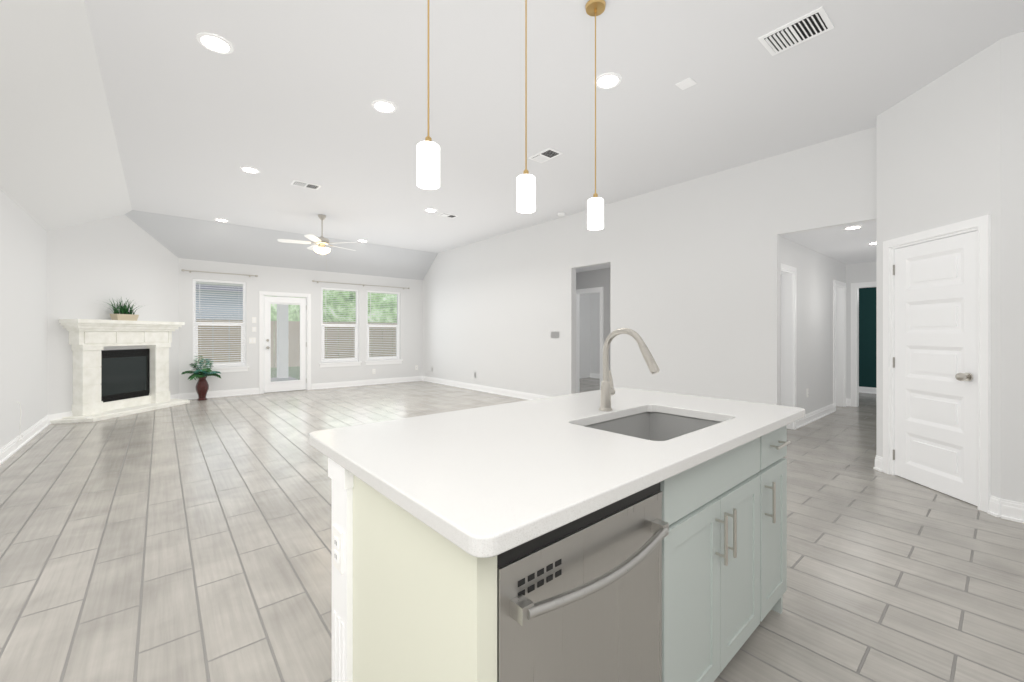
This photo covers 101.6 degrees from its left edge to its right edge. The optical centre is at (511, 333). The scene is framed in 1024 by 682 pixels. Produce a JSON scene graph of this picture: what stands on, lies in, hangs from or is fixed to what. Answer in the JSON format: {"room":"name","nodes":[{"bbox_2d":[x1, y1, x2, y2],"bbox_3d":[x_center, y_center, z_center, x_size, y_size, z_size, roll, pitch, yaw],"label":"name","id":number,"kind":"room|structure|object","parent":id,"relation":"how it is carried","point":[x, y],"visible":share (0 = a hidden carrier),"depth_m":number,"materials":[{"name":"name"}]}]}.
{"room":"kitchen","nodes":[
{"label":"kitchen","id":0,"kind":"room"},
{"bbox_2d":[0,189,46,448],"bbox_3d":[-3.839,-0.400,2.618,0.120,3.300,11.190,0,0,-40],"label":"wall","id":1,"kind":"structure","parent":0,"point":[23,307],"depth_m":4.67,"materials":[{"name":"white paint"}]},
{"bbox_2d":[0,415,49,464],"bbox_3d":[-3.315,1.188,2.111,0.027,0.125,9.500,0,0,-40],"label":"baseboard","id":2,"kind":"structure","parent":1,"relation":"attached to","point":[11,448],"depth_m":4.67,"materials":[{"name":"white"}]},
{"bbox_2d":[47,214,178,414],"bbox_3d":[-6.357,-0.400,6.762,0.120,3.300,2.051,0,0,5],"label":"wall","id":3,"kind":"structure","parent":0,"point":[122,258],"depth_m":6.43,"materials":[{"name":"white paint"}]},
{"bbox_2d":[48,411,71,423],"bbox_3d":[-6.355,1.188,5.931,0.027,0.125,0.396,0,0,5],"label":"baseboard","id":4,"kind":"structure","parent":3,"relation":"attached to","point":[58,416],"depth_m":5.87,"materials":[{"name":"white"}]},
{"bbox_2d":[170,394,178,398],"bbox_3d":[-6.210,1.188,7.622,0.027,0.125,0.311,0,0,5],"label":"baseboard","id":5,"kind":"structure","parent":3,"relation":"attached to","point":[174,396],"depth_m":7.68,"materials":[{"name":"white"}]},
{"bbox_2d":[179,258,422,393],"bbox_3d":[-4.876,-0.400,8.980,6.730,3.300,0.120,0,0,-40],"label":"wall","id":6,"kind":"structure","parent":0,"point":[278,279],"depth_m":9.26,"materials":[{"name":"white paint"}]},
{"bbox_2d":[190,279,248,373],"bbox_3d":[-5.745,-0.135,8.219,0.960,1.810,0.145,0,0,-40],"label":"window","id":7,"kind":"structure","parent":6,"relation":"in","point":[238,366],"depth_m":8.21,"materials":[{"name":"white plastic"}]},
{"bbox_2d":[181,269,257,276],"bbox_3d":[-5.678,-1.166,8.155,1.236,0.052,0.105,0,0,-40],"label":"curtain rod","id":8,"kind":"object","parent":6,"relation":"attached to","point":[218,272],"visible":1,"depth_m":8.08,"materials":[{"name":"silver metal"}]},
{"bbox_2d":[249,338,255,343],"bbox_3d":[-5.305,0.150,8.535,0.120,0.120,0.009,0,0,-40],"label":"light switch","id":9,"kind":"object","parent":6,"relation":"attached to","point":[252,340],"visible":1,"depth_m":8.53,"materials":[{"name":"white plastic"}]},
{"bbox_2d":[264,296,305,392],"bbox_3d":[-4.843,0.233,8.951,0.812,2.015,0.117,0,0,-40],"label":"door","id":10,"kind":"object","parent":6,"relation":"attached to","point":[281,351],"visible":1,"depth_m":8.96,"materials":[{"name":"white wood"}]},
{"bbox_2d":[259,291,310,393],"bbox_3d":[-4.869,0.190,8.973,0.990,2.120,0.141,0,0,-40],"label":"door frame","id":11,"kind":"structure","parent":6,"relation":"attached to","point":[262,294],"depth_m":8.88,"materials":[{"name":"white wood"}]},
{"bbox_2d":[179,376,422,399],"bbox_3d":[-4.274,1.188,9.391,5.040,0.125,0.027,0,0,-40],"label":"baseboard","id":12,"kind":"structure","parent":6,"relation":"attached to","point":[223,393],"depth_m":9.40,"materials":[{"name":"white"}]},
{"bbox_2d":[319,287,361,367],"bbox_3d":[-3.989,-0.135,9.698,0.950,1.810,0.145,0,0,-40],"label":"window","id":13,"kind":"structure","parent":6,"relation":"in","point":[334,362],"depth_m":9.68,"materials":[{"name":"white plastic"}]},
{"bbox_2d":[312,280,409,288],"bbox_3d":[-3.528,-1.146,9.965,2.336,0.052,0.105,0,0,-40],"label":"curtain rod","id":14,"kind":"object","parent":6,"relation":"attached to","point":[358,284],"visible":1,"depth_m":9.84,"materials":[{"name":"silver metal"}]},
{"bbox_2d":[365,290,402,364],"bbox_3d":[-3.194,-0.135,10.367,0.970,1.810,0.145,0,0,-40],"label":"window","id":15,"kind":"structure","parent":6,"relation":"in","point":[384,360],"depth_m":10.37,"materials":[{"name":"white plastic"}]},
{"bbox_2d":[0,378,1023,681],"bbox_3d":[1.425,1.300,6.932,14.090,0.100,11.370,0,0,-40],"label":"floor","id":16,"kind":"structure","parent":0,"point":[188,542],"depth_m":2.34,"materials":[{"name":"tile"}]},
{"bbox_2d":[50,319,189,423],"bbox_3d":[-6.069,0.525,6.707,0.458,1.449,1.955,0,0,5],"label":"fireplace","id":17,"kind":"object","parent":16,"relation":"on","point":[108,384],"visible":1,"depth_m":6.54,"materials":[{"name":"stone"}]},
{"bbox_2d":[95,298,144,320],"bbox_3d":[-6.111,-0.389,6.601,0.328,0.376,0.700,0,0,2],"label":"potted plant","id":18,"kind":"object","parent":17,"relation":"on","point":[122,312],"visible":0.98,"depth_m":6.57,"materials":[{"name":"green plant"}]},
{"bbox_2d":[182,356,220,400],"bbox_3d":[-5.800,0.834,7.815,0.620,0.832,0.627,0,0,-40],"label":"floor plant","id":19,"kind":"object","parent":16,"relation":"on","point":[202,386],"visible":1,"depth_m":7.76,"materials":[{"name":"green plant"}]},
{"bbox_2d":[309,328,804,681],"bbox_3d":[0.306,0.614,1.613,1.787,1.272,0.973,0,0,-41],"label":"kitchen island","id":20,"kind":"object","parent":16,"relation":"on","point":[607,532],"visible":1,"depth_m":1.09,"materials":[{"name":"stone"}]},
{"bbox_2d":[309,387,804,557],"bbox_3d":[0.305,0.347,1.614,1.787,0.035,0.971,0,0,-41],"label":"island countertop","id":21,"kind":"structure","parent":20,"relation":"on","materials":[{"name":"stone"}]},
{"bbox_2d":[598,328,659,411],"bbox_3d":[0.487,0.153,1.723,0.089,0.352,0.278,0,0,-41],"label":"faucet","id":22,"kind":"object","parent":21,"relation":"on","point":[607,389],"depth_m":1.77,"materials":[{"name":"silver metal"}]},
{"bbox_2d":[0,0,1023,279],"bbox_3d":[-1.287,-1.700,4.734,6.510,0.600,11.000,0,0,-40],"label":"ceiling","id":23,"kind":"structure","parent":0,"point":[158,122],"depth_m":3.59,"materials":[{"name":"white paint"}]},
{"bbox_2d":[196,32,233,53],"bbox_3d":[-2.046,-1.994,2.879,0.212,0.009,0.212,0,0,-40],"label":"recessed light","id":24,"kind":"object","parent":23,"relation":"in","point":[215,43],"visible":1,"depth_m":2.87,"materials":[{"name":"white plastic"}]},
{"bbox_2d":[215,219,228,221],"bbox_3d":[-5.130,-1.994,7.381,0.212,0.009,0.212,0,0,-40],"label":"recessed light","id":25,"kind":"object","parent":23,"relation":"in","point":[222,220],"visible":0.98,"depth_m":7.39,"materials":[{"name":"white plastic"}]},
{"bbox_2d":[240,166,259,173],"bbox_3d":[-3.203,-1.994,5.108,0.212,0.009,0.212,0,0,-40],"label":"recessed light","id":26,"kind":"object","parent":23,"relation":"in","point":[249,169],"visible":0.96,"depth_m":5.10,"materials":[{"name":"white plastic"}]},
{"bbox_2d":[290,180,320,189],"bbox_3d":[-2.775,-1.991,5.625,0.340,0.016,0.200,0,0,-40],"label":"ceiling vent","id":27,"kind":"object","parent":23,"relation":"in","point":[305,185],"visible":0.98,"depth_m":5.61,"materials":[{"name":"white metal"}]},
{"bbox_2d":[277,214,355,254],"bbox_3d":[-3.259,-1.527,7.122,1.276,0.944,1.236,0,0,-40],"label":"ceiling fan","id":28,"kind":"object","parent":23,"relation":"hanging from","point":[322,242],"visible":1,"depth_m":7.00,"materials":[{"name":"silver metal"}]},
{"bbox_2d":[372,100,396,112],"bbox_3d":[-1.125,-1.994,3.680,0.212,0.009,0.212,0,0,-40],"label":"recessed light","id":29,"kind":"object","parent":23,"relation":"in","point":[384,106],"visible":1,"depth_m":3.68,"materials":[{"name":"white plastic"}]},
{"bbox_2d":[417,0,439,189],"bbox_3d":[-0.363,-1.319,1.812,0.124,1.357,0.124,0,0,-40],"label":"pendant light","id":30,"kind":"object","parent":23,"relation":"hanging from","point":[428,163],"visible":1,"depth_m":1.78,"materials":[{"name":"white glass"}]},
{"bbox_2d":[424,208,436,211],"bbox_3d":[-1.320,-1.994,6.784,0.212,0.009,0.212,0,0,-40],"label":"recessed light","id":31,"kind":"object","parent":23,"relation":"in","point":[430,210],"visible":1,"depth_m":6.78,"materials":[{"name":"white plastic"}]},
{"bbox_2d":[438,213,457,217],"bbox_3d":[-1.082,-1.991,7.076,0.300,0.016,0.180,0,0,-40],"label":"ceiling vent","id":32,"kind":"object","parent":23,"relation":"in","point":[448,215],"visible":1,"depth_m":7.05,"materials":[{"name":"white metal"}]},
{"bbox_2d":[517,0,534,212],"bbox_3d":[0.073,-1.319,2.180,0.124,1.357,0.124,0,0,-40],"label":"pendant light","id":33,"kind":"object","parent":23,"relation":"hanging from","point":[525,191],"visible":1,"depth_m":2.15,"materials":[{"name":"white glass"}]},
{"bbox_2d":[528,148,562,162],"bbox_3d":[0.374,-1.991,4.694,0.210,0.016,0.340,0,0,-40],"label":"ceiling vent","id":34,"kind":"object","parent":23,"relation":"in","point":[545,155],"visible":1,"depth_m":4.68,"materials":[{"name":"white metal"}]},
{"bbox_2d":[585,0,605,229],"bbox_3d":[0.509,-1.319,2.547,0.124,1.357,0.124,0,0,-40],"label":"pendant light","id":35,"kind":"object","parent":23,"relation":"hanging from","point":[595,203],"visible":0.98,"depth_m":2.52,"materials":[{"name":"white glass"}]},
{"bbox_2d":[594,72,621,88],"bbox_3d":[0.759,-1.994,3.306,0.212,0.009,0.212,0,0,-40],"label":"recessed light","id":36,"kind":"object","parent":23,"relation":"in","point":[608,80],"visible":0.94,"depth_m":3.30,"materials":[{"name":"white plastic"}]},
{"bbox_2d":[675,77,696,89],"bbox_3d":[1.394,-1.996,3.344,0.120,0.005,0.120,0,0,-40],"label":"blank plate","id":37,"kind":"object","parent":23,"relation":"attached to","point":[686,83],"visible":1,"depth_m":3.33,"materials":[{"name":"white plastic"}]},
{"bbox_2d":[758,6,833,55],"bbox_3d":[1.885,-1.991,2.777,0.270,0.016,0.360,0,0,-40],"label":"ceiling vent","id":38,"kind":"object","parent":23,"relation":"in","point":[806,27],"visible":1,"depth_m":2.76,"materials":[{"name":"white metal"}]},
{"bbox_2d":[580,293,589,377],"bbox_3d":[1.097,-0.120,10.938,3.030,2.740,0.120,0,0,-40],"label":"wall","id":39,"kind":"structure","parent":0,"point":[584,335],"depth_m":11.66,"materials":[{"name":"white paint"}]},
{"bbox_2d":[576,268,609,369],"bbox_3d":[1.735,-0.120,7.736,0.120,2.740,2.300,0,0,-40],"label":"wall","id":40,"kind":"structure","parent":0,"point":[593,278],"depth_m":7.70,"materials":[{"name":"white paint"}]},
{"bbox_2d":[576,287,602,392],"bbox_3d":[1.487,0.198,8.030,0.162,2.105,0.760,0,0,-40],"label":"door frame","id":41,"kind":"structure","parent":40,"relation":"attached to","point":[590,290],"depth_m":8.14,"materials":[{"name":"white wood"}]},
{"bbox_2d":[590,293,599,373],"bbox_3d":[3.778,-0.120,10.045,0.120,2.740,4.700,0,0,-40],"label":"wall","id":42,"kind":"structure","parent":0,"point":[594,332],"depth_m":11.67,"materials":[{"name":"white paint"}]},
{"bbox_2d":[590,373,599,377],"bbox_3d":[3.722,1.188,9.998,0.027,0.125,4.700,0,0,-40],"label":"baseboard","id":43,"kind":"structure","parent":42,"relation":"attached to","point":[593,375],"depth_m":11.67,"materials":[{"name":"white"}]},
{"bbox_2d":[423,127,875,404],"bbox_3d":[1.218,-0.400,6.875,0.120,3.300,11.190,0,0,-40],"label":"wall","id":44,"kind":"structure","parent":0,"point":[695,284],"depth_m":5.73,"materials":[{"name":"white paint"}]},
{"bbox_2d":[422,376,549,399],"bbox_3d":[0.301,1.188,7.849,0.027,0.125,8.280,0,0,-40],"label":"baseboard","id":45,"kind":"structure","parent":44,"relation":"attached to","point":[512,393],"depth_m":8.82,"materials":[{"name":"white"}]},
{"bbox_2d":[576,221,875,272],"bbox_3d":[3.967,-1.240,9.191,7.290,0.100,11.190,0,0,-40],"label":"ceiling","id":46,"kind":"structure","parent":0,"point":[842,245],"depth_m":5.48,"materials":[{"name":"white paint"}]},
{"bbox_2d":[843,225,862,229],"bbox_3d":[3.830,-1.185,4.689,0.176,0.009,0.176,0,0,-40],"label":"recessed light","id":47,"kind":"object","parent":46,"relation":"attached to","point":[853,227],"visible":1,"depth_m":4.68,"materials":[{"name":"white plastic"}]},
{"bbox_2d":[781,237,845,414],"bbox_3d":[4.382,-0.120,6.122,3.750,2.740,0.120,0,0,-40],"label":"wall","id":48,"kind":"structure","parent":0,"point":[818,273],"depth_m":6.00,"materials":[{"name":"white paint"}]},
{"bbox_2d":[781,263,796,428],"bbox_3d":[3.365,0.198,5.265,0.820,2.105,0.162,0,0,-40],"label":"door frame","id":49,"kind":"structure","parent":48,"relation":"attached to","point":[788,335],"depth_m":5.47,"materials":[{"name":"white wood"}]},
{"bbox_2d":[797,399,846,428],"bbox_3d":[4.383,1.188,6.027,3.630,0.125,0.027,0,0,-40],"label":"baseboard","id":50,"kind":"structure","parent":48,"relation":"attached to","point":[808,418],"depth_m":6.02,"materials":[{"name":"white"}]},
{"bbox_2d":[833,280,845,410],"bbox_3d":[5.388,0.198,6.969,0.750,2.105,0.162,0,0,-40],"label":"door frame","id":51,"kind":"structure","parent":48,"relation":"attached to","point":[839,343],"depth_m":7.12,"materials":[{"name":"white wood"}]},
{"bbox_2d":[846,261,875,398],"bbox_3d":[6.138,-0.120,6.855,0.120,2.740,1.020,0,0,-40],"label":"wall","id":52,"kind":"structure","parent":0,"point":[860,272],"depth_m":7.16,"materials":[{"name":"white paint"}]},
{"bbox_2d":[851,281,875,406],"bbox_3d":[6.126,0.198,6.868,0.162,2.105,0.845,0,0,-40],"label":"door frame","id":53,"kind":"structure","parent":52,"relation":"attached to","point":[855,287],"depth_m":7.10,"materials":[{"name":"white wood"}]},
{"bbox_2d":[859,287,875,387],"bbox_3d":[7.852,-0.120,8.312,0.120,2.740,3.800,0,0,-40],"label":"wall","id":54,"kind":"structure","parent":0,"point":[867,337],"depth_m":8.72,"materials":[{"name":"teal paint"}]},
{"bbox_2d":[859,386,875,393],"bbox_3d":[7.796,1.188,8.264,0.027,0.125,3.800,0,0,-40],"label":"baseboard","id":55,"kind":"structure","parent":54,"relation":"attached to","point":[871,390],"depth_m":8.71,"materials":[{"name":"white"}]},
{"bbox_2d":[876,39,1000,498],"bbox_3d":[3.402,-0.400,3.341,0.120,3.300,1.012,0,0,2],"label":"wall","id":56,"kind":"structure","parent":0,"point":[938,152],"depth_m":3.20,"materials":[{"name":"white paint"}]},
{"bbox_2d":[893,231,977,505],"bbox_3d":[3.358,0.253,3.327,0.509,1.978,0.545,0,0,-40],"label":"pantry door","id":57,"kind":"structure","parent":56,"relation":"in","point":[935,362],"depth_m":3.28,"materials":[{"name":"white wood"}]},
{"bbox_2d":[873,455,1000,516],"bbox_3d":[3.328,1.188,3.344,0.027,0.125,1.012,0,0,2],"label":"baseboard","id":58,"kind":"structure","parent":56,"relation":"attached to","point":[994,506],"depth_m":2.88,"materials":[{"name":"white"}]},
{"bbox_2d":[883,214,990,512],"bbox_3d":[3.391,0.212,3.328,0.141,2.075,0.860,0,0,2],"label":"door frame","id":59,"kind":"structure","parent":56,"relation":"attached to","point":[981,225],"depth_m":2.96,"materials":[{"name":"white wood"}]},
{"bbox_2d":[1001,31,1023,502],"bbox_3d":[3.740,-0.400,2.437,0.120,3.300,1.150,0,0,-40],"label":"wall","id":60,"kind":"structure","parent":0,"point":[1012,267],"depth_m":2.80,"materials":[{"name":"white paint"}]},
{"bbox_2d":[1001,499,1023,522],"bbox_3d":[3.645,1.188,2.435,0.027,0.125,1.030,0,0,-40],"label":"baseboard","id":61,"kind":"structure","parent":60,"relation":"attached to","point":[1012,510],"depth_m":2.79,"materials":[{"name":"white"}]},
{"label":"outside","id":62,"kind":"structure","parent":0,"visible":0},
{"bbox_2d":[271,296,338,351],"bbox_3d":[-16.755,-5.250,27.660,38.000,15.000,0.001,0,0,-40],"label":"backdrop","id":63,"kind":"structure","parent":62,"point":[274,312],"depth_m":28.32,"materials":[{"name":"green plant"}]},
{"bbox_2d":[288,352,338,379],"bbox_3d":[-12.285,1.435,22.351,34.000,0.130,29.880,0,0,-40],"label":"ground","id":64,"kind":"structure","parent":62,"point":[297,375],"depth_m":14.56,"materials":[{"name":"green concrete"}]},
{"bbox_2d":[196,284,242,319],"bbox_3d":[-17.639,-1.390,16.522,13.100,5.520,7.900,0,0,-40],"label":"house","id":65,"kind":"structure","parent":64,"relation":"on","point":[233,302],"depth_m":16.81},
{"bbox_2d":[196,282,298,380],"bbox_3d":[-7.193,-0.065,9.513,4.650,2.870,3.680,0,0,-40],"label":"patio","id":66,"kind":"structure","parent":64,"relation":"on","point":[282,324],"depth_m":11.84,"materials":[{"name":"grey concrete"}]},
{"bbox_2d":[196,319,396,366],"bbox_3d":[-8.399,0.435,17.721,29.980,1.870,0.030,0,0,-40],"label":"fence","id":67,"kind":"object","parent":64,"relation":"on","point":[294,352],"visible":0.06,"depth_m":17.17,"materials":[{"name":"beige wood"}]},
{"bbox_2d":[296,290,396,344],"bbox_3d":[-5.861,-1.982,26.060,13.211,6.705,8.232,0,0,-40],"label":"trees","id":68,"kind":"object","parent":64,"relation":"on","point":[332,304],"visible":0.04,"depth_m":21.04,"materials":[{"name":"green plant"}]}
]}

